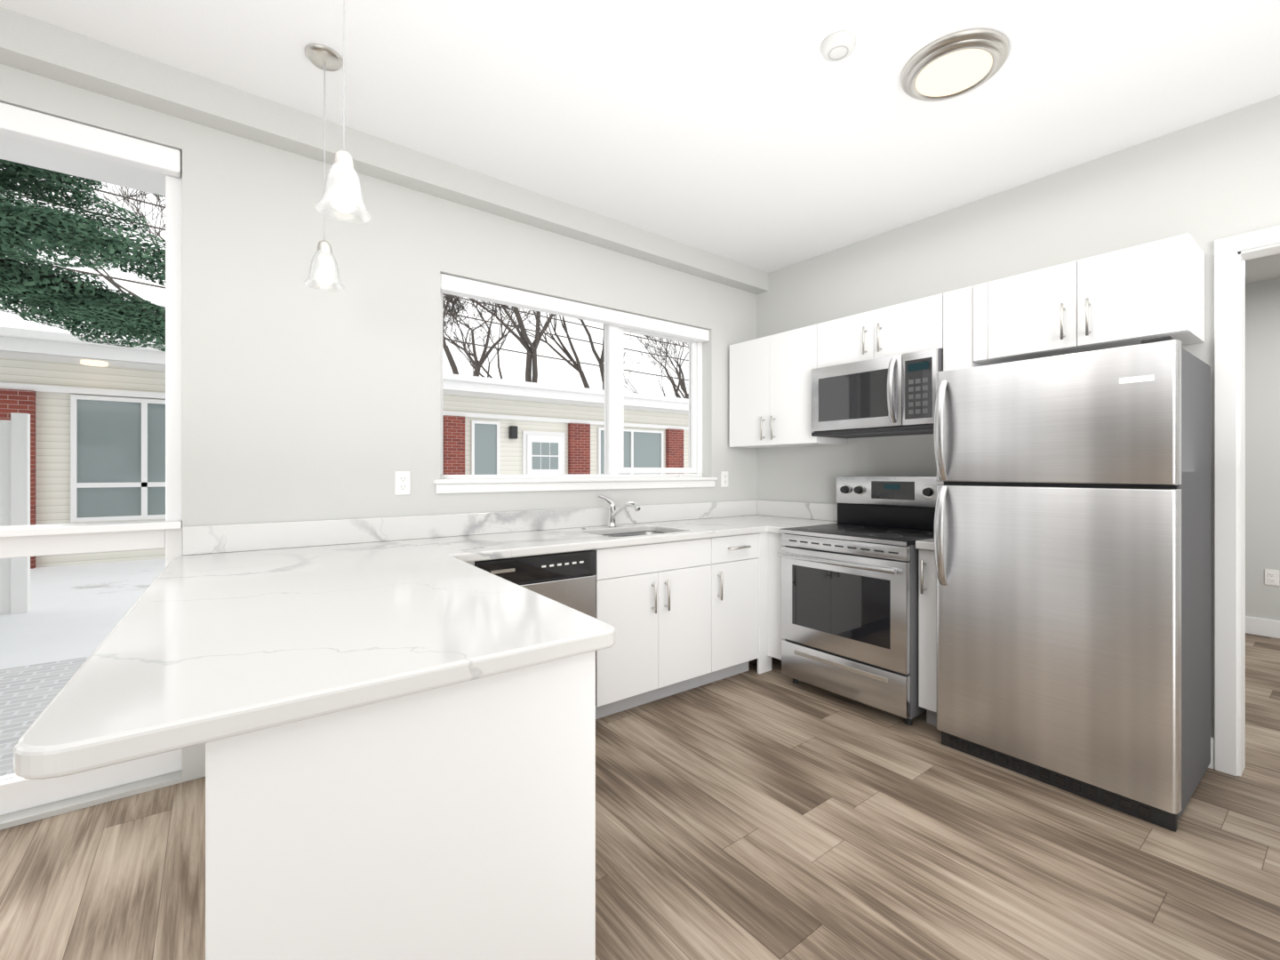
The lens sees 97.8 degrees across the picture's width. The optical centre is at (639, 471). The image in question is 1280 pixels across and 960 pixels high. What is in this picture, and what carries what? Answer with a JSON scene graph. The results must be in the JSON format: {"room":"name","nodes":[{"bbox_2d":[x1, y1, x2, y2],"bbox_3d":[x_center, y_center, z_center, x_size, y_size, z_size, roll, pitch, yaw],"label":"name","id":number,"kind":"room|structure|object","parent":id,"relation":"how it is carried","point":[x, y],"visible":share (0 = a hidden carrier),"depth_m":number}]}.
{"room":"kitchen","nodes":[
{"label":"kitchen","id":0,"kind":"room"},
{"bbox_2d":[0,63,756,830],"bbox_3d":[-2.375,-0.222,1.980,8.320,2.950,0.220,0,0,-37],"label":"wall","id":1,"kind":"structure","parent":0,"point":[302,401],"depth_m":2.56},
{"bbox_2d":[0,133,165,196],"bbox_3d":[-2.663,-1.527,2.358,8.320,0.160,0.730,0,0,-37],"label":"roller blind","id":2,"kind":"object","parent":1,"relation":"attached to","point":[94,168],"depth_m":2.65},
{"bbox_2d":[0,145,182,815],"bbox_3d":[-3.582,-0.032,1.026,4.245,2.530,0.156,0,0,-37],"label":"window","id":3,"kind":"structure","parent":1,"relation":"in","point":[18,793],"depth_m":2.22},
{"bbox_2d":[0,102,181,177],"bbox_3d":[-3.553,-1.248,0.989,4.237,0.092,0.062,0,0,-37],"label":"blinds","id":4,"kind":"object","parent":3,"relation":"attached to","point":[28,124],"visible":1,"depth_m":2.09},
{"bbox_2d":[394,471,410,495],"bbox_3d":[-1.170,0.059,2.753,0.072,0.116,0.009,0,0,-37],"label":"outlet","id":5,"kind":"object","parent":1,"relation":"attached to","point":[402,483],"visible":1,"depth_m":2.75},
{"bbox_2d":[440,292,702,479],"bbox_3d":[-0.325,-0.482,3.552,1.941,1.094,0.092,0,0,-37],"label":"kitchen window","id":6,"kind":"structure","parent":1,"relation":"in","point":[613,363],"depth_m":3.68},
{"bbox_2d":[440,273,709,342],"bbox_3d":[-0.286,-0.985,3.501,1.933,0.082,0.074,0,0,-37],"label":"blinds","id":7,"kind":"object","parent":6,"relation":"attached to","point":[472,289],"visible":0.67,"depth_m":3.33},
{"bbox_2d":[433,477,717,493],"bbox_3d":[-0.273,0.079,3.484,2.011,0.072,0.123,0,0,-37],"label":"window sill","id":8,"kind":"structure","parent":1,"relation":"attached to","point":[484,485],"depth_m":3.28},
{"bbox_2d":[720,471,727,487],"bbox_3d":[0.627,0.059,4.121,0.072,0.116,0.009,0,0,-37],"label":"outlet","id":9,"kind":"object","parent":1,"relation":"attached to","point":[724,478],"visible":1,"depth_m":4.11},
{"bbox_2d":[0,632,1279,959],"bbox_3d":[0.607,1.313,0.605,11.400,0.120,6.020,0,0,-37],"label":"floor","id":10,"kind":"structure","parent":0,"point":[754,814],"depth_m":1.82},
{"bbox_2d":[205,650,595,959],"bbox_3d":[-0.617,0.817,1.337,0.660,0.872,0.858,0,0,-37],"label":"peninsula end panel","id":11,"kind":"object","parent":10,"relation":"on","point":[456,821],"visible":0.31,"depth_m":0.96},
{"bbox_2d":[13,549,615,779],"bbox_3d":[-0.749,0.358,1.450,0.966,0.040,1.265,0,0,-37],"label":"countertop","id":12,"kind":"structure","parent":11,"relation":"on","point":[220,631],"depth_m":1.07},
{"bbox_2d":[474,550,596,704],"bbox_3d":[-0.623,0.819,2.761,0.596,0.868,0.584,0,0,-37],"label":"dishwasher","id":13,"kind":"object","parent":10,"relation":"on","point":[568,579],"visible":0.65,"depth_m":2.59},
{"bbox_2d":[592,537,711,719],"bbox_3d":[-0.071,0.817,3.179,0.778,0.873,0.636,0,0,-37],"label":"base cabinet","id":14,"kind":"object","parent":10,"relation":"on","point":[653,604],"visible":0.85,"depth_m":2.94},
{"bbox_2d":[157,499,809,577],"bbox_3d":[-0.306,0.300,2.997,3.546,0.155,0.660,0,0,-37],"label":"countertop","id":15,"kind":"structure","parent":14,"relation":"on","point":[508,534],"depth_m":2.70},
{"bbox_2d":[597,495,639,527],"bbox_3d":[-0.120,0.239,3.286,0.119,0.196,0.303,0,0,-37],"label":"faucet","id":16,"kind":"object","parent":15,"relation":"on","point":[612,511],"visible":1,"depth_m":3.37},
{"bbox_2d":[604,531,663,536],"bbox_3d":[-0.026,0.474,3.178,0.590,0.190,0.440,0,0,-37],"label":"sink","id":17,"kind":"object","parent":15,"relation":"in","point":[633,534],"visible":0.04,"depth_m":3.42},
{"bbox_2d":[701,533,759,685],"bbox_3d":[0.403,0.817,3.539,0.408,0.873,0.636,0,0,-37],"label":"base cabinet","id":18,"kind":"object","parent":10,"relation":"on","point":[734,604],"visible":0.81,"depth_m":3.31},
{"bbox_2d":[757,532,783,673],"bbox_3d":[0.875,0.817,3.815,0.672,0.873,0.774,0,0,-37],"label":"base cabinet","id":19,"kind":"object","parent":10,"relation":"on","point":[770,599],"visible":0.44,"depth_m":3.46},
{"bbox_2d":[770,503,837,533],"bbox_3d":[1.086,0.300,3.564,0.644,0.155,0.123,0,0,-37],"label":"countertop","id":20,"kind":"structure","parent":19,"relation":"on","point":[782,515],"depth_m":3.87},
{"bbox_2d":[776,475,943,725],"bbox_3d":[1.288,0.642,3.159,0.726,1.222,0.756,0,0,-37],"label":"range","id":21,"kind":"object","parent":10,"relation":"on","point":[850,604],"visible":0.88,"depth_m":2.99},
{"bbox_2d":[918,549,936,726],"bbox_3d":[1.622,0.817,2.850,0.636,0.873,0.128,0,0,-37],"label":"base cabinet","id":22,"kind":"object","parent":10,"relation":"on","point":[927,636],"visible":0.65,"depth_m":2.69},
{"bbox_2d":[915,537,934,551],"bbox_3d":[1.631,0.300,2.856,0.636,0.155,0.133,0,0,-37],"label":"countertop","id":23,"kind":"structure","parent":22,"relation":"on","point":[926,544],"depth_m":2.68},
{"bbox_2d":[933,336,1210,831],"bbox_3d":[1.838,0.392,2.415,0.758,1.723,0.808,0,0,-37],"label":"refrigerator","id":24,"kind":"object","parent":10,"relation":"on","point":[1072,535],"visible":1,"depth_m":2.15},
{"bbox_2d":[0,0,1279,283],"bbox_3d":[0.607,-1.609,0.605,11.400,0.375,6.020,0,0,-37],"label":"ceiling","id":25,"kind":"structure","parent":0,"point":[763,135],"depth_m":2.22},
{"bbox_2d":[303,43,344,291],"bbox_3d":[-1.173,-1.115,2.076,0.137,0.853,0.137,0,0,-37],"label":"pendant light","id":26,"kind":"object","parent":25,"relation":"hanging from","point":[324,58],"visible":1,"depth_m":2.06},
{"bbox_2d":[314,0,371,223],"bbox_3d":[-0.812,-1.123,1.531,0.137,0.828,0.137,0,0,-37],"label":"pendant light","id":27,"kind":"object","parent":25,"relation":"hanging from","point":[341,197],"visible":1,"depth_m":1.51},
{"bbox_2d":[0,7,767,294],"bbox_3d":[-2.242,-1.501,1.871,8.000,0.258,0.115,0,0,-37],"label":"soffit beam","id":28,"kind":"structure","parent":25,"relation":"attached to","point":[43,48],"depth_m":2.42},
{"bbox_2d":[821,31,855,62],"bbox_3d":[0.703,-1.497,1.978,0.116,0.034,0.116,0,0,-37],"label":"smoke detector","id":29,"kind":"object","parent":25,"relation":"attached to","point":[838,46],"visible":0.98,"depth_m":1.95},
{"bbox_2d":[901,28,1008,101],"bbox_3d":[1.163,-1.489,2.076,0.350,0.036,0.350,0,0,-37],"label":"recessed light","id":30,"kind":"object","parent":25,"relation":"in","point":[954,65],"visible":1,"depth_m":2.03},
{"bbox_2d":[756,95,1279,737],"bbox_3d":[2.710,-0.222,2.068,0.120,2.950,5.800,0,0,-37],"label":"wall","id":31,"kind":"structure","parent":0,"point":[1206,184],"depth_m":2.87},
{"bbox_2d":[729,324,847,447],"bbox_3d":[1.001,-0.552,3.900,0.371,0.750,0.751,0,0,-37],"label":"upper cabinet","id":32,"kind":"object","parent":31,"relation":"attached to","point":[770,391],"visible":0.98,"depth_m":3.77},
{"bbox_2d":[816,293,943,367],"bbox_3d":[1.460,-0.783,3.297,0.371,0.288,0.760,0,0,-37],"label":"upper cabinet","id":33,"kind":"object","parent":31,"relation":"attached to","point":[915,325],"visible":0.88,"depth_m":3.16},
{"bbox_2d":[811,348,943,438],"bbox_3d":[1.423,-0.425,3.268,0.451,0.416,0.756,0,0,-37],"label":"microwave","id":34,"kind":"object","parent":33,"relation":"attached to","point":[892,396],"visible":0.94,"depth_m":3.13},
{"bbox_2d":[943,286,983,370],"bbox_3d":[1.749,-0.552,2.948,0.333,0.750,0.142,0,0,-37],"label":"upper cabinet","id":35,"kind":"object","parent":31,"relation":"attached to","point":[957,329],"visible":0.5,"depth_m":2.84},
{"bbox_2d":[973,233,1204,365],"bbox_3d":[2.014,-0.737,2.568,0.371,0.380,0.779,0,0,-37],"label":"upper cabinet","id":36,"kind":"object","parent":31,"relation":"attached to","point":[1134,295],"visible":0.96,"depth_m":2.40},
{"bbox_2d":[1210,736,1214,760],"bbox_3d":[1.769,1.188,3.414,0.014,0.130,2.457,0,0,-37],"label":"baseboard","id":37,"kind":"structure","parent":31,"relation":"attached to","point":[1212,739],"depth_m":2.35},
{"bbox_2d":[1214,224,1279,776],"bbox_3d":[2.772,0.142,1.986,0.156,2.221,1.007,0,0,-37],"label":"door frame","id":38,"kind":"structure","parent":31,"relation":"attached to","point":[1233,254],"depth_m":2.31},
{"bbox_2d":[1245,277,1279,621],"bbox_3d":[5.002,-0.222,4.077,0.200,2.950,5.820,0,0,-37],"label":"wall","id":39,"kind":"structure","parent":0,"point":[1262,428],"depth_m":4.23},
{"bbox_2d":[1245,616,1279,638],"bbox_3d":[4.982,1.188,3.924,0.017,0.130,5.600,0,0,-37],"label":"baseboard","id":40,"kind":"structure","parent":39,"relation":"attached to","point":[1263,627],"depth_m":4.24},
{"bbox_2d":[1264,568,1279,585],"bbox_3d":[4.767,0.803,4.212,0.009,0.116,0.072,0,0,-37],"label":"outlet","id":41,"kind":"object","parent":39,"relation":"attached to","point":[1271,577],"visible":1,"depth_m":4.21},
{"label":"outside","id":42,"kind":"structure","parent":0,"visible":0},
{"bbox_2d":[0,558,165,669],"bbox_3d":[-26.424,1.683,40.240,140.000,0.300,89.760,0,0,-37],"label":"snow ground","id":43,"kind":"structure","parent":42,"point":[57,597],"depth_m":6.15},
{"bbox_2d":[0,412,30,614],"bbox_3d":[-7.491,0.453,5.488,2.030,2.160,0.120,0,0,-37],"label":"fence","id":44,"kind":"object","parent":43,"relation":"on","point":[15,572],"depth_m":6.01},
{"bbox_2d":[0,656,88,775],"bbox_3d":[-4.921,1.517,2.417,3.400,0.028,2.800,0,0,-37],"label":"path","id":45,"kind":"structure","parent":43,"relation":"on","point":[51,679],"depth_m":3.75},
{"bbox_2d":[0,159,165,351],"bbox_3d":[-6.682,-3.267,4.062,6.227,9.600,6.323,0,0,-37],"label":"evergreen","id":46,"kind":"object","parent":43,"relation":"on","point":[78,299],"depth_m":5.43},
{"bbox_2d":[0,326,690,568],"bbox_3d":[-4.594,-0.542,14.040,30.000,4.150,3.900,0,0,-37],"label":"building","id":47,"kind":"structure","parent":43,"relation":"on","point":[99,452],"depth_m":9.60},
{"bbox_2d":[3,168,688,399],"bbox_3d":[-5.118,-4.921,24.854,34.507,12.920,17.463,0,0,-37],"label":"treeline","id":48,"kind":"object","parent":43,"relation":"on","point":[523,339],"depth_m":22.18},
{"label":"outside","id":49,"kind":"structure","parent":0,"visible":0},
{"bbox_2d":[9,187,688,380],"bbox_3d":[-3.324,-5.659,18.149,70.003,4.315,0.140,0,0,-37],"label":"power lines","id":50,"kind":"structure","parent":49,"point":[108,276],"depth_m":17.16}
]}

